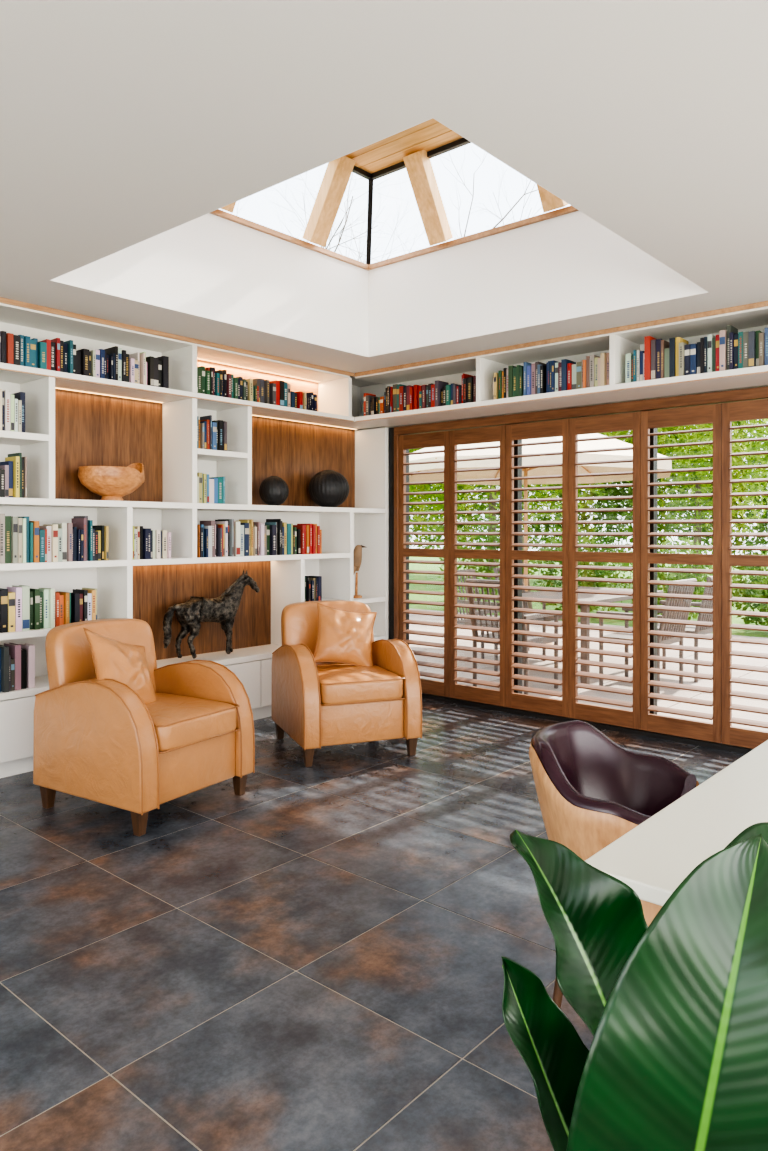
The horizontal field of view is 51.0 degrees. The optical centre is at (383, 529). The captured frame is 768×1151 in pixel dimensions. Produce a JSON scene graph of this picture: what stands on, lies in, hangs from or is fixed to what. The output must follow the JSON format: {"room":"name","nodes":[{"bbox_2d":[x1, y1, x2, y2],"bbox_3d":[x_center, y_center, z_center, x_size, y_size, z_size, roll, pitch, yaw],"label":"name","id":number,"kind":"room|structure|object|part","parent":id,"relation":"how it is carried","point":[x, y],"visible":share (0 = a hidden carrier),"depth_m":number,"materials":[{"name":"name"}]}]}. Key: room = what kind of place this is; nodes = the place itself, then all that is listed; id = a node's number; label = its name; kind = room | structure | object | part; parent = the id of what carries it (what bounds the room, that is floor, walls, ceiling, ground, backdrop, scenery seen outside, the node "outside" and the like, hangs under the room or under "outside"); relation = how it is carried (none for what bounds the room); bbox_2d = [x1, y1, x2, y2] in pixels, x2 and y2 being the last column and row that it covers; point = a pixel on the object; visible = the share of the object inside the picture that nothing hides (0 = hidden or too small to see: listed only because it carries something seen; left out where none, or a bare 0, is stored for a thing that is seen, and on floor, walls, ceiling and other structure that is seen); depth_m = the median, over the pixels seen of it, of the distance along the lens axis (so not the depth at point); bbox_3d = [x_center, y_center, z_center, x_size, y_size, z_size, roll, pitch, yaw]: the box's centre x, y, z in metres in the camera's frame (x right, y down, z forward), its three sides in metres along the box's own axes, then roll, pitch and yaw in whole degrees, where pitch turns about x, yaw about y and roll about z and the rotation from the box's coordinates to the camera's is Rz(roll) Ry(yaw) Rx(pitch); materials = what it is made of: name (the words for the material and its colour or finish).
{"room":"home library","nodes":[
{"label":"home library","id":0,"kind":"room"},
{"bbox_2d":[357,387,359,430],"bbox_3d":[-2.705,0.000,4.013,0.150,2.600,7.800,0,0,41],"label":"wall","id":1,"kind":"structure","parent":0,"point":[358,388],"depth_m":6.76,"materials":[{"name":"white paint"}]},
{"bbox_2d":[0,698,744,1150],"bbox_3d":[0.267,1.330,1.525,7.600,0.060,7.650,0,0,41],"label":"floor","id":2,"kind":"structure","parent":0,"point":[307,958],"depth_m":2.46,"materials":[{"name":"tile"}]},
{"bbox_2d":[33,618,254,835],"bbox_3d":[-1.159,0.877,3.877,0.816,0.845,0.704,0,0,33],"label":"leather armchair","id":3,"kind":"object","parent":2,"relation":"on","point":[113,727],"visible":1,"depth_m":3.68,"materials":[{"name":"brown leather"}]},
{"bbox_3d":[-1.306,0.933,3.613,0.752,0.523,0.100,0,0,33],"label":"arm","id":4,"kind":"part","parent":3,"relation":"part of","materials":[{"name":"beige leather"}]},
{"bbox_3d":[-1.393,0.823,4.027,0.260,0.734,0.596,0,0,33],"label":"backrest","id":5,"kind":"part","parent":3,"relation":"part of","materials":[{"name":"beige leather"}]},
{"bbox_2d":[85,629,156,703],"bbox_3d":[-1.235,0.672,3.813,0.248,0.427,0.464,0,0,33],"label":"throw pillow","id":6,"kind":"object","parent":3,"relation":"on","point":[113,660],"depth_m":3.75,"materials":[{"name":"orange leather"}]},
{"bbox_2d":[146,693,236,751],"bbox_3d":[-1.062,0.893,3.816,0.588,0.153,0.500,0,0,33],"label":"seat cushion","id":7,"kind":"object","parent":3,"relation":"on","point":[179,722],"depth_m":3.69,"materials":[{"name":"orange leather"}]},
{"bbox_3d":[-1.123,1.080,3.854,0.645,0.230,0.504,0,0,33],"label":"seat","id":8,"kind":"part","parent":3,"relation":"part of","materials":[{"name":"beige leather"}]},
{"bbox_3d":[-0.981,0.933,4.122,0.752,0.523,0.100,0,0,33],"label":"arm","id":9,"kind":"part","parent":3,"relation":"part of","materials":[{"name":"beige leather"}]},
{"bbox_2d":[0,297,387,777],"bbox_3d":[-1.825,0.051,4.606,0.387,2.498,5.250,0,0,41],"label":"bookcase","id":10,"kind":"object","parent":2,"relation":"on","point":[73,421],"visible":0.56,"depth_m":5.20,"materials":[{"name":"white paint"}]},
{"bbox_2d":[0,389,24,431],"bbox_3d":[-2.220,-0.624,4.043,0.176,0.218,0.780,0,0,41],"label":"books","id":11,"kind":"object","parent":10,"relation":"in","point":[12,406],"visible":0.95,"depth_m":4.23,"materials":[{"name":"white paper"}]},
{"bbox_2d":[0,453,26,497],"bbox_3d":[-2.219,-0.289,4.044,0.178,0.239,0.783,0,0,41],"label":"books","id":12,"kind":"object","parent":10,"relation":"in","point":[13,472],"visible":0.91,"depth_m":4.25,"materials":[{"name":"multicoloured paper"}]},
{"bbox_2d":[0,643,34,691],"bbox_3d":[-2.204,0.727,4.061,0.178,0.236,0.828,0,0,41],"label":"books","id":13,"kind":"object","parent":10,"relation":"in","point":[17,661],"visible":1,"depth_m":4.25,"materials":[{"name":"multicoloured paper"}]},
{"bbox_2d":[0,331,90,375],"bbox_3d":[-1.909,-0.960,4.394,0.164,0.190,0.598,0,0,41],"label":"books","id":14,"kind":"object","parent":10,"relation":"in","point":[55,354],"visible":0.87,"depth_m":4.36,"materials":[{"name":"multicoloured paper"}]},
{"bbox_2d":[0,585,96,632],"bbox_3d":[-2.085,0.416,4.202,0.184,0.238,1.198,0,0,41],"label":"books","id":15,"kind":"object","parent":10,"relation":"in","point":[22,608],"visible":0.93,"depth_m":4.37,"materials":[{"name":"multicoloured paper"}]},
{"bbox_2d":[0,514,108,563],"bbox_3d":[-2.062,0.045,4.221,0.175,0.261,1.256,0,0,41],"label":"books","id":16,"kind":"object","parent":10,"relation":"in","point":[22,540],"visible":1,"depth_m":4.40,"materials":[{"name":"multicoloured paper"}]},
{"bbox_2d":[78,463,144,500],"bbox_3d":[-1.622,-0.292,4.819,0.304,0.245,0.403,0,0,41],"label":"wooden bowl","id":17,"kind":"object","parent":10,"relation":"in","point":[109,482],"visible":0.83,"depth_m":4.70,"materials":[{"name":"brown wood"}]},
{"bbox_2d":[89,346,146,384],"bbox_3d":[-1.591,-0.968,4.760,0.170,0.206,0.348,0,0,41],"label":"books","id":18,"kind":"object","parent":10,"relation":"in","point":[113,363],"visible":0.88,"depth_m":4.71,"materials":[{"name":"multicoloured paper"}]},
{"bbox_2d":[133,526,170,559],"bbox_3d":[-1.459,0.075,4.917,0.177,0.199,0.258,0,0,41],"label":"books","id":19,"kind":"object","parent":10,"relation":"in","point":[148,543],"visible":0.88,"depth_m":4.85,"materials":[{"name":"paper"}]},
{"bbox_2d":[146,356,168,387],"bbox_3d":[-1.418,-0.965,4.945,0.149,0.200,0.134,0,0,41],"label":"books","id":20,"kind":"object","parent":10,"relation":"in","point":[157,368],"visible":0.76,"depth_m":4.92,"materials":[{"name":"black paper"}]},
{"bbox_3d":[-1.820,-1.013,4.326,0.012,0.370,4.835,0,0,41],"label":"ceiling trim","id":21,"kind":"part","parent":10,"relation":"part of","materials":[{"name":"brown wood"}]},
{"bbox_2d":[162,569,259,658],"bbox_3d":[-1.142,0.555,5.371,0.164,0.564,0.746,0,0,43],"label":"horse sculpture","id":22,"kind":"object","parent":10,"relation":"in","point":[222,609],"visible":1,"depth_m":5.26,"materials":[{"name":"brown metal"}]},
{"bbox_2d":[197,473,224,503],"bbox_3d":[-1.174,-0.268,5.242,0.165,0.195,0.233,0,0,41],"label":"books","id":23,"kind":"object","parent":10,"relation":"in","point":[212,489],"visible":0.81,"depth_m":5.20,"materials":[{"name":"multicoloured paper"}]},
{"bbox_2d":[197,415,226,450],"bbox_3d":[-1.170,-0.627,5.246,0.170,0.225,0.243,0,0,41],"label":"books","id":24,"kind":"object","parent":10,"relation":"in","point":[212,435],"visible":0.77,"depth_m":5.20,"materials":[{"name":"multicoloured paper"}]},
{"bbox_2d":[197,519,296,557],"bbox_3d":[-0.958,0.049,5.482,0.165,0.252,0.878,0,0,41],"label":"books","id":25,"kind":"object","parent":10,"relation":"in","point":[220,537],"visible":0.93,"depth_m":5.41,"materials":[{"name":"multicoloured paper"}]},
{"bbox_2d":[197,366,316,410],"bbox_3d":[-0.899,-0.961,5.560,0.176,0.192,1.084,0,0,41],"label":"books","id":26,"kind":"object","parent":10,"relation":"in","point":[210,381],"visible":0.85,"depth_m":5.45,"materials":[{"name":"multicoloured paper"}]},
{"bbox_2d":[259,476,288,505],"bbox_3d":[-0.788,-0.278,5.765,0.210,0.216,0.209,0,0,41],"label":"vase","id":27,"kind":"object","parent":10,"relation":"in","point":[273,490],"visible":0.92,"depth_m":5.69,"materials":[{"name":"ceramic"}]},
{"bbox_2d":[293,524,321,553],"bbox_3d":[-0.580,0.064,5.915,0.154,0.222,0.238,0,0,41],"label":"books","id":28,"kind":"object","parent":10,"relation":"in","point":[309,536],"visible":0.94,"depth_m":5.86,"materials":[{"name":"red paper"}]},
{"bbox_2d":[305,576,321,601],"bbox_3d":[-0.578,0.432,5.927,0.174,0.205,0.198,0,0,41],"label":"books","id":29,"kind":"object","parent":10,"relation":"in","point":[313,584],"visible":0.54,"depth_m":5.90,"materials":[{"name":"black paper"}]},
{"bbox_2d":[308,470,348,506],"bbox_3d":[-0.423,-0.314,6.183,0.314,0.289,0.314,0,0,41],"label":"vase","id":30,"kind":"object","parent":10,"relation":"in","point":[327,488],"visible":0.91,"depth_m":6.07,"materials":[{"name":"ceramic"}]},
{"bbox_2d":[353,545,366,597],"bbox_3d":[-0.201,0.326,6.363,0.137,0.418,0.096,0,0,-19],"label":"bird sculpture","id":31,"kind":"object","parent":10,"relation":"on","point":[357,552],"visible":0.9,"depth_m":6.33,"materials":[{"name":"brown wood"}]},
{"bbox_2d":[272,600,421,766],"bbox_3d":[-0.252,0.874,4.859,0.704,0.852,0.816,0,0,-21],"label":"leather armchair","id":32,"kind":"object","parent":2,"relation":"on","point":[333,684],"visible":1,"depth_m":4.62,"materials":[{"name":"brown leather"}]},
{"bbox_3d":[-0.526,0.933,4.732,0.100,0.523,0.752,0,0,-21],"label":"arm","id":33,"kind":"part","parent":32,"relation":"part of","materials":[{"name":"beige leather"}]},
{"bbox_3d":[-0.353,0.823,5.118,0.596,0.734,0.260,0,0,-21],"label":"backrest","id":34,"kind":"part","parent":32,"relation":"part of","materials":[{"name":"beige leather"}]},
{"bbox_2d":[314,604,375,665],"bbox_3d":[-0.239,0.652,4.923,0.425,0.400,0.196,0,0,-10],"label":"throw pillow","id":35,"kind":"object","parent":32,"relation":"on","point":[343,636],"depth_m":4.87,"materials":[{"name":"orange leather"}]},
{"bbox_2d":[316,664,402,703],"bbox_3d":[-0.210,0.893,4.753,0.500,0.153,0.588,0,0,-21],"label":"seat cushion","id":36,"kind":"object","parent":32,"relation":"on","point":[335,683],"depth_m":4.52,"materials":[{"name":"orange leather"}]},
{"bbox_3d":[-0.236,1.080,4.819,0.504,0.230,0.645,0,0,-21],"label":"seat","id":37,"kind":"part","parent":32,"relation":"part of","materials":[{"name":"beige leather"}]},
{"bbox_3d":[0.036,0.933,4.953,0.100,0.523,0.752,0,0,-21],"label":"arm","id":38,"kind":"part","parent":32,"relation":"part of","materials":[{"name":"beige leather"}]},
{"bbox_2d":[529,720,698,1008],"bbox_3d":[0.632,0.936,2.214,0.454,0.732,0.539,0,0,33],"label":"tub chair","id":39,"kind":"object","parent":2,"relation":"on","point":[592,790],"visible":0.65,"depth_m":2.31,"materials":[{"name":"brown wood"}]},
{"bbox_2d":[501,822,767,1150],"bbox_3d":[0.409,0.797,0.913,0.531,1.006,0.515,0,0,18],"label":"banana plant","id":40,"kind":"object","parent":2,"relation":"on","point":[674,1007],"visible":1,"depth_m":0.73,"materials":[{"name":"green plant"}]},
{"bbox_2d":[585,740,767,925],"bbox_3d":[1.479,0.925,1.835,1.080,0.750,2.290,0,0,41],"label":"dining table","id":41,"kind":"object","parent":2,"relation":"on","point":[654,857],"visible":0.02,"depth_m":1.46,"materials":[{"name":"white"}]},
{"bbox_2d":[50,118,708,356],"bbox_3d":[0.017,-1.500,3.967,2.505,0.600,2.465,0,0,41],"label":"shaft","id":42,"kind":"structure","parent":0,"point":[571,265],"depth_m":4.78,"materials":[{"name":"white paint"}]},
{"bbox_2d":[210,118,578,270],"bbox_3d":[0.017,-2.095,3.967,2.505,0.590,2.465,0,0,41],"label":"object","id":43,"kind":"object","parent":42,"relation":"on","point":[412,149],"visible":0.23,"depth_m":4.96,"materials":[{"name":"brown wood"}]},
{"bbox_3d":[0.017,-1.815,3.967,2.505,0.030,2.465,0,0,41],"label":"trim","id":44,"kind":"part","parent":43,"relation":"part of","materials":[{"name":"brown wood"}]},
{"bbox_2d":[0,0,767,386],"bbox_3d":[0.267,-1.250,1.525,7.600,0.100,7.650,0,0,41],"label":"ceiling","id":45,"kind":"structure","parent":0,"point":[124,123],"depth_m":2.31,"materials":[{"name":"white paint"}]},
{"bbox_2d":[355,301,767,426],"bbox_3d":[1.456,-1.012,4.957,4.115,0.373,0.412,0,0,41],"label":"bookshelf","id":46,"kind":"object","parent":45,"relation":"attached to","point":[620,341],"visible":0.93,"depth_m":5.06,"materials":[{"name":"white paint"}]},
{"bbox_2d":[362,373,475,415],"bbox_3d":[0.278,-0.972,5.871,1.070,0.213,0.180,0,0,41],"label":"books","id":47,"kind":"object","parent":46,"relation":"in","point":[399,397],"visible":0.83,"depth_m":5.78,"materials":[{"name":"multicoloured paper"}]},
{"bbox_2d":[493,353,608,399],"bbox_3d":[1.084,-0.977,5.168,0.832,0.223,0.175,0,0,41],"label":"books","id":48,"kind":"object","parent":46,"relation":"in","point":[552,376],"visible":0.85,"depth_m":5.10,"materials":[{"name":"multicoloured paper"}]},
{"bbox_2d":[625,325,767,382],"bbox_3d":[1.802,-0.995,4.544,0.868,0.260,0.178,0,0,41],"label":"books","id":49,"kind":"object","parent":46,"relation":"in","point":[730,349],"visible":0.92,"depth_m":4.50,"materials":[{"name":"multicoloured paper"}]},
{"bbox_2d":[360,384,767,639],"bbox_3d":[2.720,0.000,4.341,7.600,2.600,0.180,0,0,41],"label":"wall","id":50,"kind":"structure","parent":0,"point":[378,390],"depth_m":6.56,"materials":[{"name":"white paint"}]},
{"bbox_2d":[406,449,408,644],"bbox_3d":[0.556,0.240,6.225,1.063,2.120,0.060,0,0,41],"label":"door","id":51,"kind":"structure","parent":50,"relation":"in","point":[407,450],"depth_m":6.55,"materials":[{"name":"brown metal"}]},
{"bbox_2d":[514,440,521,693],"bbox_3d":[1.338,0.240,5.544,1.010,2.120,0.060,0,0,41],"label":"door","id":52,"kind":"structure","parent":50,"relation":"in","point":[517,450],"depth_m":5.84,"materials":[{"name":"brown metal"}]},
{"bbox_2d":[389,427,752,753],"bbox_3d":[1.601,0.240,5.146,4.091,2.120,0.065,0,0,41],"label":"trim","id":53,"kind":"structure","parent":50,"relation":"attached to","point":[720,746],"depth_m":5.83,"materials":[{"name":"brown metal"}]},
{"bbox_2d":[650,428,656,714],"bbox_3d":[2.099,0.240,4.882,1.007,2.120,0.060,0,0,41],"label":"door","id":54,"kind":"structure","parent":50,"relation":"in","point":[653,439],"depth_m":5.17,"materials":[{"name":"brown metal"}]},
{"label":"outside","id":55,"kind":"structure","parent":0,"visible":0},
{"bbox_2d":[409,557,767,637],"bbox_3d":[2.225,1.500,13.975,65.000,0.200,56.000,0,0,41],"label":"lawn","id":56,"kind":"structure","parent":55,"point":[426,567],"depth_m":17.47,"materials":[{"name":"green plant"}]},
{"bbox_2d":[234,171,348,249],"bbox_3d":[-2.590,-2.846,14.610,5.942,8.562,11.345,0,0,16],"label":"bare tree","id":57,"kind":"object","parent":56,"relation":"on","point":[307,171],"visible":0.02,"depth_m":14.07,"materials":[{"name":"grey plant"}]},
{"bbox_2d":[222,174,403,260],"bbox_3d":[-2.772,-4.361,15.678,10.236,11.562,5.901,0,0,-1],"label":"bare tree","id":58,"kind":"object","parent":56,"relation":"on","point":[346,216],"visible":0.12,"depth_m":14.54,"materials":[{"name":"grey plant"}]},
{"bbox_2d":[277,144,536,261],"bbox_3d":[-1.003,-2.911,14.061,5.160,8.667,9.562,0,0,-32],"label":"bare tree","id":59,"kind":"object","parent":56,"relation":"on","point":[470,144],"visible":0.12,"depth_m":12.48,"materials":[{"name":"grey plant"}]},
{"bbox_2d":[382,167,539,608],"bbox_3d":[2.597,-3.557,16.552,6.206,9.963,5.615,0,0,3],"label":"bare tree","id":60,"kind":"object","parent":56,"relation":"on","point":[529,603],"visible":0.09,"depth_m":14.98,"materials":[{"name":"brown plant"}]},
{"bbox_2d":[409,432,626,594],"bbox_3d":[1.991,-1.454,17.169,6.167,5.712,3.598,0,0,35],"label":"tree","id":61,"kind":"object","parent":56,"relation":"on","point":[492,495],"visible":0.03,"depth_m":16.90,"materials":[{"name":"green plant"}]},
{"bbox_2d":[409,608,767,731],"bbox_3d":[3.116,1.370,7.835,13.590,0.040,5.590,0,0,41],"label":"patio","id":62,"kind":"structure","parent":56,"relation":"on","point":[746,647],"depth_m":7.85,"materials":[{"name":"stone"}]},
{"bbox_2d":[457,569,525,671],"bbox_3d":[1.001,0.878,8.012,0.654,0.942,0.560,0,0,41],"label":"patio chair","id":63,"kind":"object","parent":62,"relation":"on","point":[466,621],"visible":0.16,"depth_m":7.99,"materials":[{"name":"grey wood"}]},
{"bbox_2d":[466,579,557,694],"bbox_3d":[1.085,0.878,6.803,0.560,0.942,0.654,0,0,41],"label":"patio chair","id":64,"kind":"object","parent":62,"relation":"on","point":[533,639],"visible":0.39,"depth_m":6.71,"materials":[{"name":"grey wood"}]},
{"bbox_2d":[493,567,561,660],"bbox_3d":[1.592,0.878,8.691,0.654,0.942,0.560,0,0,41],"label":"patio chair","id":65,"kind":"object","parent":62,"relation":"on","point":[548,618],"visible":0.21,"depth_m":8.47,"materials":[{"name":"grey wood"}]},
{"bbox_2d":[409,433,671,647],"bbox_3d":[1.680,-0.010,9.543,3.244,2.720,3.244,0,0,-26],"label":"parasol","id":66,"kind":"object","parent":62,"relation":"on","point":[608,443],"visible":0.29,"depth_m":8.49,"materials":[{"name":"beige fabric"}]},
{"bbox_2d":[522,586,662,683],"bbox_3d":[1.943,0.979,7.789,0.900,0.740,1.600,0,0,41],"label":"patio table","id":67,"kind":"object","parent":62,"relation":"on","point":[539,594],"visible":0.25,"depth_m":7.24,"materials":[{"name":"grey wood"}]},
{"bbox_2d":[596,578,696,693],"bbox_3d":[2.228,0.878,6.811,0.654,0.942,0.560,0,0,41],"label":"patio chair","id":68,"kind":"object","parent":62,"relation":"on","point":[689,590],"visible":0.38,"depth_m":6.73,"materials":[{"name":"grey wood"}]},
{"bbox_2d":[657,576,712,682],"bbox_3d":[2.786,0.878,7.452,0.654,0.942,0.560,0,0,41],"label":"patio chair","id":69,"kind":"object","parent":62,"relation":"on","point":[708,604],"visible":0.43,"depth_m":7.20,"materials":[{"name":"grey wood"}]},
{"bbox_2d":[409,420,767,576],"bbox_3d":[6.102,-1.571,21.833,34.468,5.925,3.504,0,0,41],"label":"hedge","id":70,"kind":"object","parent":56,"relation":"on","point":[615,491],"visible":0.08,"depth_m":21.50,"materials":[{"name":"green plant"}]},
{"bbox_2d":[438,514,767,625],"bbox_3d":[3.457,0.519,12.374,6.424,1.630,1.309,0,0,41],"label":"shrub","id":71,"kind":"object","parent":56,"relation":"on","point":[760,580],"visible":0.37,"depth_m":12.24,"materials":[{"name":"green plant"}]},
{"bbox_2d":[600,419,767,600],"bbox_3d":[5.939,-1.246,15.800,4.018,5.296,3.032,0,0,41],"label":"tree","id":72,"kind":"object","parent":56,"relation":"on","point":[686,437],"visible":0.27,"depth_m":15.29,"materials":[{"name":"green plant"}]},
{"bbox_3d":[4.432,0.235,2.851,3.060,2.130,0.180,0,0,41],"label":"wall","id":73,"kind":"structure","parent":0,"visible":0},
{"bbox_2d":[399,431,448,696],"bbox_3d":[0.315,0.258,6.256,0.496,2.015,0.074,0,0,41],"label":"plantation shutter","id":74,"kind":"object","parent":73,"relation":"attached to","point":[433,439],"visible":0.91,"depth_m":6.23,"materials":[{"name":"brown wood"}]},
{"bbox_2d":[449,425,505,706],"bbox_3d":[0.692,0.258,5.928,0.496,2.015,0.074,0,0,41],"label":"plantation shutter","id":75,"kind":"object","parent":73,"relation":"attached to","point":[493,433],"visible":1,"depth_m":5.92,"materials":[{"name":"brown wood"}]},
{"bbox_2d":[506,419,568,717],"bbox_3d":[1.068,0.258,5.601,0.496,2.015,0.074,0,0,41],"label":"plantation shutter","id":76,"kind":"object","parent":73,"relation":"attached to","point":[553,428],"visible":1,"depth_m":5.58,"materials":[{"name":"brown wood"}]},
{"bbox_2d":[394,386,767,638],"bbox_3d":[1.646,0.240,5.104,4.100,2.120,0.070,0,0,41],"label":"trim","id":77,"kind":"structure","parent":73,"relation":"attached to","point":[757,393],"depth_m":5.56,"materials":[{"name":"brown wood"}]},
{"bbox_2d":[569,412,639,729],"bbox_3d":[1.444,0.258,5.273,0.496,2.015,0.074,0,0,41],"label":"plantation shutter","id":78,"kind":"object","parent":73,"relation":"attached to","point":[623,421],"visible":1,"depth_m":5.26,"materials":[{"name":"brown wood"}]},
{"bbox_2d":[640,403,721,742],"bbox_3d":[1.821,0.258,4.945,0.496,2.015,0.074,0,0,41],"label":"plantation shutter","id":79,"kind":"object","parent":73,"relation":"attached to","point":[712,413],"visible":1,"depth_m":4.93,"materials":[{"name":"brown wood"}]},
{"bbox_2d":[722,399,767,748],"bbox_3d":[2.197,0.258,4.617,0.496,2.015,0.074,0,0,41],"label":"plantation shutter","id":80,"kind":"object","parent":73,"relation":"attached to","point":[752,409],"visible":0.99,"depth_m":4.71,"materials":[{"name":"brown wood"}]}
]}

